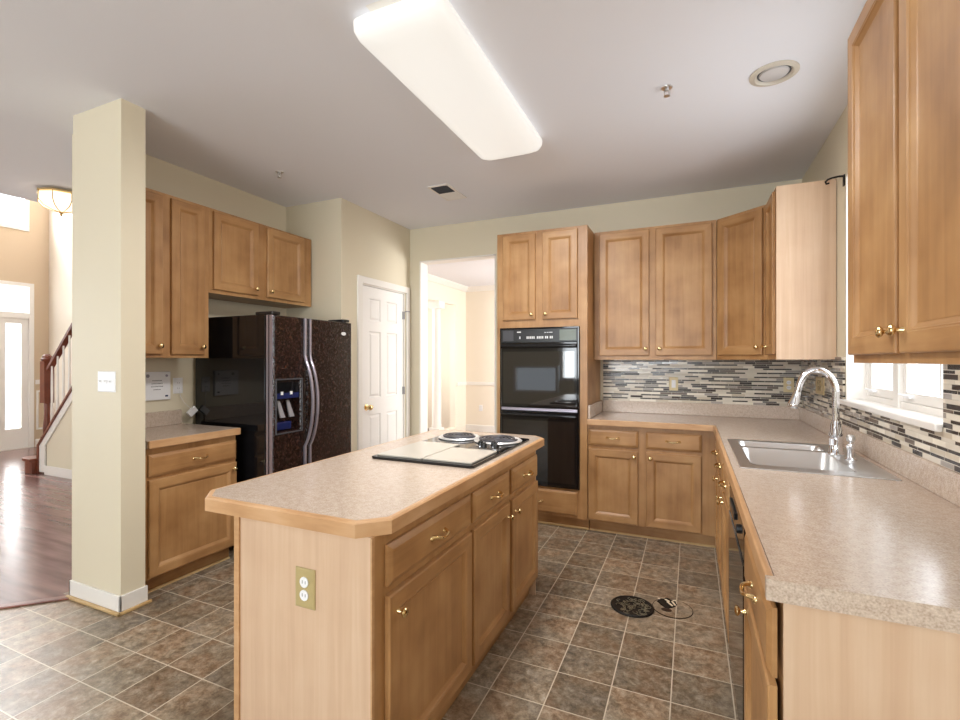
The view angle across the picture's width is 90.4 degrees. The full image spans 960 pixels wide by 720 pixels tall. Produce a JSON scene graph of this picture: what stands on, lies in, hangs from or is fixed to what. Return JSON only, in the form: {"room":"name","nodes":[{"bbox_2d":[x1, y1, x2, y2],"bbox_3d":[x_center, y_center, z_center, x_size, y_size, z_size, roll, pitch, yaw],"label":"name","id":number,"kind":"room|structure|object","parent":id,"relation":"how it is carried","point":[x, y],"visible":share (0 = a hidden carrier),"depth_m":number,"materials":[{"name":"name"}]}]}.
{"room":"kitchen","nodes":[
{"label":"kitchen","id":0,"kind":"room"},
{"bbox_2d":[0,201,48,446],"bbox_3d":[-8.641,-1.216,4.371,0.140,5.200,8.200,0,0,24],"label":"wall","id":1,"kind":"structure","parent":0,"point":[24,255],"depth_m":7.63,"materials":[{"name":"beige paint"}]},
{"bbox_2d":[0,198,29,231],"bbox_3d":[-7.612,-2.724,6.662,0.150,1.380,2.020,0,0,24],"label":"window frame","id":2,"kind":"structure","parent":1,"relation":"in","point":[24,212],"depth_m":7.52,"materials":[{"name":"white paint"}]},
{"bbox_2d":[0,280,33,450],"bbox_3d":[-7.469,0.087,6.968,0.180,2.600,1.460,0,0,24],"label":"door","id":3,"kind":"structure","parent":1,"relation":"in","point":[21,437],"depth_m":7.51,"materials":[{"name":"white paint"}]},
{"bbox_2d":[36,390,42,429],"bbox_3d":[-7.081,0.802,7.706,0.012,0.630,0.135,0,0,24],"label":"trim","id":4,"kind":"structure","parent":1,"relation":"attached to","point":[37,391],"depth_m":7.65,"materials":[{"name":"white paint"}]},
{"bbox_2d":[49,210,71,414],"bbox_3d":[-4.268,-1.214,6.636,6.025,5.200,0.120,0,0,24],"label":"wall","id":5,"kind":"structure","parent":0,"point":[60,228],"depth_m":7.66,"materials":[{"name":"beige paint"}]},
{"bbox_2d":[72,98,145,595],"bbox_3d":[-2.261,-0.022,2.817,0.735,2.810,0.153,0,0,24],"label":"column","id":6,"kind":"structure","parent":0,"point":[109,139],"depth_m":2.68,"materials":[{"name":"beige paint"}]},
{"bbox_2d":[98,371,115,391],"bbox_3d":[-2.075,0.121,2.641,0.164,0.115,0.018,0,0,24],"label":"light switch","id":7,"kind":"object","parent":6,"relation":"attached to","point":[106,380],"visible":1,"depth_m":2.64,"materials":[{"name":"white plastic"}]},
{"bbox_2d":[69,579,147,612],"bbox_3d":[-2.141,1.333,2.747,0.484,0.100,0.147,0,0,24],"label":"baseboard","id":8,"kind":"structure","parent":6,"relation":"attached to","point":[103,598],"depth_m":2.66,"materials":[{"name":"white paint"}]},
{"bbox_2d":[66,595,151,616],"bbox_3d":[-2.137,1.374,2.744,0.506,0.018,0.178,0,0,24],"label":"trim","id":9,"kind":"structure","parent":6,"relation":"attached to","point":[95,606],"depth_m":2.65,"materials":[{"name":"brown wood"}]},
{"bbox_2d":[145,154,285,423],"bbox_3d":[-1.932,-0.021,4.320,0.120,2.810,2.862,0,0,24],"label":"wall","id":10,"kind":"structure","parent":0,"point":[162,176],"depth_m":3.62,"materials":[{"name":"beige paint"}]},
{"bbox_2d":[145,372,169,400],"bbox_3d":[-2.284,0.183,3.348,0.024,0.200,0.215,0,0,24],"label":"panel","id":11,"kind":"object","parent":10,"relation":"attached to","point":[157,384],"visible":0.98,"depth_m":3.36,"materials":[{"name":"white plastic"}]},
{"bbox_2d":[145,187,208,357],"bbox_3d":[-2.164,-0.551,3.193,0.363,1.072,0.557,0,0,24],"label":"upper cabinet","id":12,"kind":"object","parent":10,"relation":"attached to","point":[176,229],"visible":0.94,"depth_m":3.16,"materials":[{"name":"brown wood"}]},
{"bbox_2d":[173,378,182,393],"bbox_3d":[-2.221,0.188,3.508,0.009,0.115,0.072,0,0,24],"label":"wall outlet","id":13,"kind":"object","parent":10,"relation":"attached to","point":[177,382],"visible":1,"depth_m":3.50,"materials":[{"name":"white plastic"}]},
{"bbox_2d":[209,208,310,307],"bbox_3d":[-1.849,-0.783,3.906,0.363,0.606,1.000,0,0,24],"label":"upper cabinet","id":14,"kind":"object","parent":10,"relation":"attached to","point":[250,262],"visible":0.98,"depth_m":3.75,"materials":[{"name":"brown wood"}]},
{"bbox_2d":[286,198,409,451],"bbox_3d":[-1.287,-0.020,4.834,0.645,2.810,1.120,0,0,24],"label":"wall","id":15,"kind":"structure","parent":0,"point":[349,240],"depth_m":4.33,"materials":[{"name":"beige paint"}]},
{"bbox_2d":[357,275,409,449],"bbox_3d":[-0.973,0.331,4.798,0.158,2.228,0.884,0,0,24],"label":"door","id":16,"kind":"structure","parent":15,"relation":"in","point":[381,311],"depth_m":4.75,"materials":[{"name":"white paint"}]},
{"bbox_2d":[0,447,737,719],"bbox_3d":[-3.809,1.407,2.203,10.650,0.050,8.250,0,0,24],"label":"floor","id":17,"kind":"structure","parent":0,"point":[565,653],"depth_m":2.35,"materials":[{"name":"tile"}]},
{"bbox_2d":[0,595,68,608],"bbox_3d":[-5.782,1.375,1.455,7.333,0.012,0.044,0,0,-21],"label":"trim","id":18,"kind":"structure","parent":17,"relation":"on","point":[59,598],"depth_m":2.70,"materials":[{"name":"brown wood"}]},
{"bbox_2d":[22,323,71,478],"bbox_3d":[-4.285,-0.336,5.912,2.620,3.444,1.195,0,0,24],"label":"staircase","id":19,"kind":"structure","parent":17,"relation":"on","point":[53,457],"depth_m":5.73,"materials":[{"name":"beige paint"}]},
{"bbox_2d":[145,435,237,592],"bbox_3d":[-2.049,0.949,3.137,0.614,0.868,0.598,0,0,24],"label":"base cabinet","id":20,"kind":"object","parent":17,"relation":"on","point":[183,539],"visible":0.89,"depth_m":2.97,"materials":[{"name":"brown wood"}]},
{"bbox_2d":[145,410,240,448],"bbox_3d":[-2.054,0.440,3.144,0.605,0.150,0.610,0,0,24],"label":"countertop","id":21,"kind":"structure","parent":20,"relation":"on","point":[162,428],"depth_m":3.18,"materials":[{"name":"laminate"}]},
{"bbox_2d":[179,390,197,416],"bbox_3d":[-2.162,0.320,3.541,0.074,0.203,0.100,0,0,24],"label":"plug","id":22,"kind":"object","parent":21,"relation":"on","point":[193,409],"visible":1,"depth_m":3.52,"materials":[{"name":"white plastic"}]},
{"bbox_2d":[195,311,350,547],"bbox_3d":[-1.572,0.523,3.793,0.896,1.722,0.834,0,0,24],"label":"refrigerator","id":23,"kind":"object","parent":17,"relation":"on","point":[284,381],"visible":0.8,"depth_m":3.46,"materials":[{"name":"black metal"}]},
{"bbox_2d":[234,489,471,719],"bbox_3d":[-0.408,0.948,1.770,0.611,0.868,0.661,0,0,24],"label":"base cabinet","id":24,"kind":"object","parent":17,"relation":"on","point":[388,635],"visible":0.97,"depth_m":1.52,"materials":[{"name":"brown wood"}]},
{"bbox_2d":[296,566,315,610],"bbox_3d":[-0.540,0.703,1.469,0.078,0.122,0.009,0,0,24],"label":"wall outlet","id":25,"kind":"object","parent":24,"relation":"attached to","point":[305,577],"visible":1,"depth_m":1.46,"materials":[{"name":"beige"}]},
{"bbox_2d":[300,577,307,587],"bbox_3d":[-0.541,0.683,1.466,0.033,0.033,0.003,0,0,24],"label":"receptacle","id":26,"kind":"object","parent":25,"relation":"attached to","point":[303,580],"depth_m":1.46,"materials":[{"name":"white plastic"}]},
{"bbox_2d":[300,590,307,600],"bbox_3d":[-0.541,0.723,1.466,0.033,0.033,0.003,0,0,24],"label":"receptacle","id":27,"kind":"object","parent":25,"relation":"attached to","point":[303,593],"depth_m":1.46,"materials":[{"name":"white plastic"}]},
{"bbox_2d":[461,451,537,690],"bbox_3d":[-0.087,0.948,2.495,0.611,0.868,0.923,0,0,24],"label":"base cabinet","id":28,"kind":"object","parent":17,"relation":"on","point":[503,527],"visible":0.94,"depth_m":2.29,"materials":[{"name":"brown wood"}]},
{"bbox_2d":[205,430,543,538],"bbox_3d":[-0.294,0.491,2.297,0.782,0.046,1.748,0,0,24],"label":"countertop","id":29,"kind":"structure","parent":28,"relation":"on","point":[354,494],"depth_m":1.71,"materials":[{"name":"laminate"}]},
{"bbox_2d":[372,432,528,468],"bbox_3d":[-0.115,0.445,2.519,0.536,0.046,0.795,0,0,24],"label":"cooktop","id":30,"kind":"object","parent":29,"relation":"in","point":[453,449],"visible":1,"depth_m":2.38,"materials":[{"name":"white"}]},
{"bbox_2d":[497,225,599,529],"bbox_3d":[0.617,0.149,4.238,0.779,2.470,0.659,0,0,24],"label":"tall cabinet","id":31,"kind":"object","parent":17,"relation":"on","point":[545,278],"visible":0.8,"depth_m":3.94,"materials":[{"name":"brown wood"}]},
{"bbox_2d":[500,326,579,489],"bbox_3d":[0.580,0.387,4.191,0.684,1.320,0.565,0,0,24],"label":"double wall oven","id":32,"kind":"object","parent":31,"relation":"in","point":[540,366],"visible":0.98,"depth_m":3.93,"materials":[{"name":"black"}]},
{"bbox_2d":[527,336,552,338],"bbox_3d":[0.495,-0.188,3.967,0.225,0.020,0.001,0,0,24],"label":"print","id":33,"kind":"object","parent":32,"relation":"attached to","point":[528,337],"depth_m":3.96,"materials":[{"name":"white"}]},
{"bbox_2d":[611,595,653,617],"bbox_3d":[0.853,1.378,2.672,0.234,0.008,0.234,0,0,24],"label":"floor vent grille","id":34,"kind":"object","parent":17,"relation":"in","point":[630,606],"visible":1,"depth_m":2.66,"materials":[{"name":"black metal"}]},
{"bbox_2d":[588,425,716,547],"bbox_3d":[1.403,0.950,3.892,0.930,0.868,0.644,0,0,24],"label":"base cabinet","id":35,"kind":"object","parent":17,"relation":"on","point":[651,483],"visible":0.98,"depth_m":3.62,"materials":[{"name":"brown wood"}]},
{"bbox_2d":[652,598,692,618],"bbox_3d":[1.071,1.378,2.655,0.212,0.009,0.217,0,0,24],"label":"disc","id":36,"kind":"object","parent":17,"relation":"on","point":[667,607],"visible":1,"depth_m":2.65,"materials":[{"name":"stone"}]},
{"bbox_2d":[711,441,719,560],"bbox_3d":[1.849,0.949,3.052,0.674,0.868,0.500,0,0,24],"label":"base cabinet","id":37,"kind":"object","parent":17,"relation":"on","point":[716,450],"visible":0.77,"depth_m":3.17,"materials":[{"name":"brown wood"}]},
{"bbox_2d":[713,450,729,642],"bbox_3d":[1.565,0.948,2.410,0.674,0.868,0.900,0,0,24],"label":"base cabinet","id":38,"kind":"object","parent":17,"relation":"on","point":[722,499],"visible":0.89,"depth_m":2.47,"materials":[{"name":"brown wood"}]},
{"bbox_2d":[587,400,959,633],"bbox_3d":[1.159,0.440,2.569,1.554,0.150,3.277,0,0,24],"label":"countertop","id":39,"kind":"structure","parent":38,"relation":"on","point":[879,549],"depth_m":1.39,"materials":[{"name":"laminate"}]},
{"bbox_2d":[727,439,901,480],"bbox_3d":[1.544,0.559,2.329,0.550,0.191,0.820,0,0,24],"label":"sink","id":40,"kind":"object","parent":39,"relation":"in","point":[750,454],"visible":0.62,"depth_m":2.41,"materials":[{"name":"silver metal"}]},
{"bbox_2d":[844,435,856,461],"bbox_3d":[1.707,0.405,2.197,0.048,0.117,0.048,0,0,24],"label":"soap dispenser","id":41,"kind":"object","parent":40,"relation":"on","point":[850,447],"visible":1,"depth_m":2.19,"materials":[{"name":"silver metal"}]},
{"bbox_2d":[787,367,844,455],"bbox_3d":[1.674,0.249,2.382,0.102,0.429,0.232,0,0,-44],"label":"faucet","id":42,"kind":"object","parent":39,"relation":"on","point":[835,435],"visible":1,"depth_m":2.33,"materials":[{"name":"silver metal"}]},
{"bbox_2d":[729,485,745,719],"bbox_3d":[1.243,0.951,1.702,0.608,0.862,0.634,0,0,24],"label":"dishwasher","id":43,"kind":"object","parent":17,"relation":"on","point":[737,532],"visible":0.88,"depth_m":1.75,"materials":[{"name":"black"}]},
{"bbox_2d":[734,534,959,719],"bbox_3d":[1.009,0.947,1.157,0.673,0.868,0.536,0,0,24],"label":"base cabinet","id":44,"kind":"object","parent":17,"relation":"on","point":[801,663],"visible":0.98,"depth_m":0.98,"materials":[{"name":"brown wood"}]},
{"bbox_2d":[0,0,866,286],"bbox_3d":[-1.181,-1.477,3.203,6.650,0.100,12.300,0,0,24],"label":"ceiling","id":45,"kind":"structure","parent":0,"point":[233,93],"depth_m":2.60,"materials":[{"name":"white paint"}]},
{"bbox_2d":[37,188,71,216],"bbox_3d":[-3.548,-1.321,4.043,0.305,0.210,0.305,0,0,-44],"label":"hall ceiling light","id":46,"kind":"object","parent":45,"relation":"attached to","point":[57,200],"visible":0.79,"depth_m":3.94,"materials":[{"name":"white glass"}]},
{"bbox_2d":[275,170,282,178],"bbox_3d":[-1.521,-1.403,3.616,0.057,0.046,0.057,0,0,24],"label":"sprinkler head","id":47,"kind":"object","parent":45,"relation":"attached to","point":[276,171],"visible":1,"depth_m":3.61},
{"bbox_2d":[427,183,466,200],"bbox_3d":[-0.276,-1.420,4.049,0.190,0.012,0.360,0,0,24],"label":"ceiling vent","id":48,"kind":"object","parent":45,"relation":"in","point":[446,191],"visible":1,"depth_m":4.03,"materials":[{"name":"white metal"}]},
{"bbox_2d":[353,0,541,159],"bbox_3d":[-0.067,-1.371,2.510,0.428,0.112,1.395,0,0,24],"label":"ceiling light","id":49,"kind":"object","parent":45,"relation":"attached to","point":[426,45],"visible":1,"depth_m":2.19,"materials":[{"name":"white plastic"}]},
{"bbox_2d":[661,84,672,97],"bbox_3d":[0.978,-1.404,2.499,0.057,0.046,0.057,0,0,24],"label":"sprinkler head","id":50,"kind":"object","parent":45,"relation":"attached to","point":[666,88],"visible":1,"depth_m":2.49},
{"bbox_2d":[749,60,799,86],"bbox_3d":[1.464,-1.420,2.375,0.215,0.014,0.215,0,0,24],"label":"recessed light","id":51,"kind":"object","parent":45,"relation":"in","point":[776,72],"visible":1,"depth_m":2.36,"materials":[{"name":"beige"}]},
{"bbox_2d":[428,281,465,430],"bbox_3d":[-1.813,-0.017,7.938,1.660,2.810,3.850,0,0,24],"label":"wall","id":52,"kind":"structure","parent":0,"point":[455,298],"depth_m":8.99,"materials":[{"name":"beige paint"}]},
{"bbox_2d":[428,301,444,430],"bbox_3d":[-0.763,0.118,8.408,0.220,2.300,0.220,0,0,24],"label":"column","id":53,"kind":"structure","parent":52,"relation":"on","point":[436,306],"depth_m":8.34,"materials":[{"name":"white paint"}]},
{"bbox_2d":[456,382,465,385],"bbox_3d":[-1.044,0.455,7.594,0.025,0.065,3.805,0,0,24],"label":"trim","id":54,"kind":"structure","parent":52,"relation":"attached to","point":[457,383],"depth_m":9.08,"materials":[{"name":"white paint"}]},
{"bbox_2d":[428,290,493,428],"bbox_3d":[1.277,-0.016,8.757,6.650,2.810,0.150,0,0,24],"label":"wall","id":55,"kind":"structure","parent":0,"point":[479,304],"depth_m":9.29,"materials":[{"name":"beige paint"}]},
{"bbox_2d":[428,274,493,291],"bbox_3d":[1.163,-1.379,6.633,4.840,0.090,3.830,0,0,24],"label":"trim","id":56,"kind":"structure","parent":55,"relation":"attached to","point":[432,278],"depth_m":8.93,"materials":[{"name":"white paint"}]},
{"bbox_2d":[466,424,493,432],"bbox_3d":[1.933,1.323,8.373,4.840,0.130,0.020,0,0,24],"label":"baseboard","id":57,"kind":"structure","parent":55,"relation":"attached to","point":[477,428],"depth_m":9.21,"materials":[{"name":"white paint"}]},
{"bbox_2d":[466,382,493,385],"bbox_3d":[1.933,0.456,8.371,4.840,0.065,0.025,0,0,24],"label":"trim","id":58,"kind":"structure","parent":55,"relation":"attached to","point":[467,383],"depth_m":9.21,"materials":[{"name":"white paint"}]},
{"bbox_2d":[410,179,801,435],"bbox_3d":[0.594,-0.020,4.691,4.310,2.810,0.140,0,0,24],"label":"wall","id":59,"kind":"structure","parent":0,"point":[475,238],"depth_m":4.59,"materials":[{"name":"beige paint"}]},
{"bbox_2d":[420,254,495,432],"bbox_3d":[-0.218,0.158,5.050,0.889,2.454,0.149,0,0,24],"label":"trim","id":60,"kind":"structure","parent":59,"relation":"attached to","point":[423,264],"depth_m":5.19,"materials":[{"name":"white paint"}]},
{"bbox_2d":[594,220,715,359],"bbox_3d":[1.462,-0.544,4.014,0.935,1.084,0.386,0,0,24],"label":"upper cabinet","id":61,"kind":"object","parent":59,"relation":"attached to","point":[655,287],"visible":1,"depth_m":3.87,"materials":[{"name":"brown wood"}]},
{"bbox_2d":[669,377,677,390],"bbox_3d":[1.672,0.206,4.120,0.072,0.115,0.009,0,0,24],"label":"light switch","id":62,"kind":"object","parent":59,"relation":"attached to","point":[673,381],"visible":1,"depth_m":4.12,"materials":[{"name":"beige plastic"}]},
{"bbox_2d":[603,360,800,406],"bbox_3d":[1.827,0.175,4.062,1.523,0.382,0.010,0,0,24],"label":"backsplash","id":63,"kind":"structure","parent":59,"relation":"attached to","point":[741,382],"depth_m":4.04,"materials":[{"name":"tile"}]},
{"bbox_2d":[783,378,793,391],"bbox_3d":[2.446,0.199,3.778,0.072,0.115,0.009,0,0,24],"label":"wall outlet","id":64,"kind":"object","parent":59,"relation":"attached to","point":[788,383],"visible":0.98,"depth_m":3.77,"materials":[{"name":"beige plastic"}]},
{"bbox_2d":[802,105,847,398],"bbox_3d":[0.998,-0.025,0.105,0.140,2.810,8.200,0,0,24],"label":"wall","id":65,"kind":"structure","parent":0,"point":[831,160],"depth_m":2.81,"materials":[{"name":"beige paint"}]},
{"bbox_2d":[716,205,767,359],"bbox_3d":[2.127,-0.544,3.596,0.614,1.084,0.613,0,0,24],"label":"upper cabinet","id":66,"kind":"object","parent":65,"relation":"attached to","point":[740,237],"visible":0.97,"depth_m":3.50,"materials":[{"name":"brown wood"}]},
{"bbox_2d":[760,179,835,359],"bbox_3d":[2.045,-0.545,3.098,0.360,1.084,0.364,0,0,24],"label":"upper cabinet","id":67,"kind":"object","parent":65,"relation":"attached to","point":[800,218],"visible":0.98,"depth_m":2.93,"materials":[{"name":"brown wood"}]},
{"bbox_2d":[816,377,823,394],"bbox_3d":[2.254,0.169,3.155,0.009,0.113,0.188,0,0,24],"label":"wall outlet","id":68,"kind":"object","parent":65,"relation":"attached to","point":[819,380],"visible":1,"depth_m":3.14,"materials":[{"name":"beige plastic"}]},
{"bbox_2d":[825,174,844,185],"bbox_3d":[2.072,-1.034,2.777,0.025,0.082,0.145,0,0,-5],"label":"curtain rod bracket","id":69,"kind":"object","parent":65,"relation":"attached to","point":[843,176],"visible":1,"depth_m":2.75,"materials":[{"name":"black metal"}]},
{"bbox_2d":[801,357,959,472],"bbox_3d":[1.865,0.173,2.252,0.010,0.382,3.268,0,0,24],"label":"backsplash","id":70,"kind":"structure","parent":65,"relation":"attached to","point":[942,448],"depth_m":1.94,"materials":[{"name":"tile"}]},
{"bbox_2d":[840,174,942,431],"bbox_3d":[1.881,-0.395,2.143,0.174,1.286,1.179,0,0,24],"label":"window","id":71,"kind":"structure","parent":65,"relation":"in","point":[902,403],"depth_m":2.22,"materials":[{"name":"white paint"}]},
{"bbox_2d":[848,0,959,363],"bbox_3d":[1.187,-0.540,1.149,0.353,1.098,0.850,0,0,24],"label":"upper cabinet","id":72,"kind":"object","parent":65,"relation":"attached to","point":[904,55],"visible":1,"depth_m":1.16,"materials":[{"name":"brown wood"}]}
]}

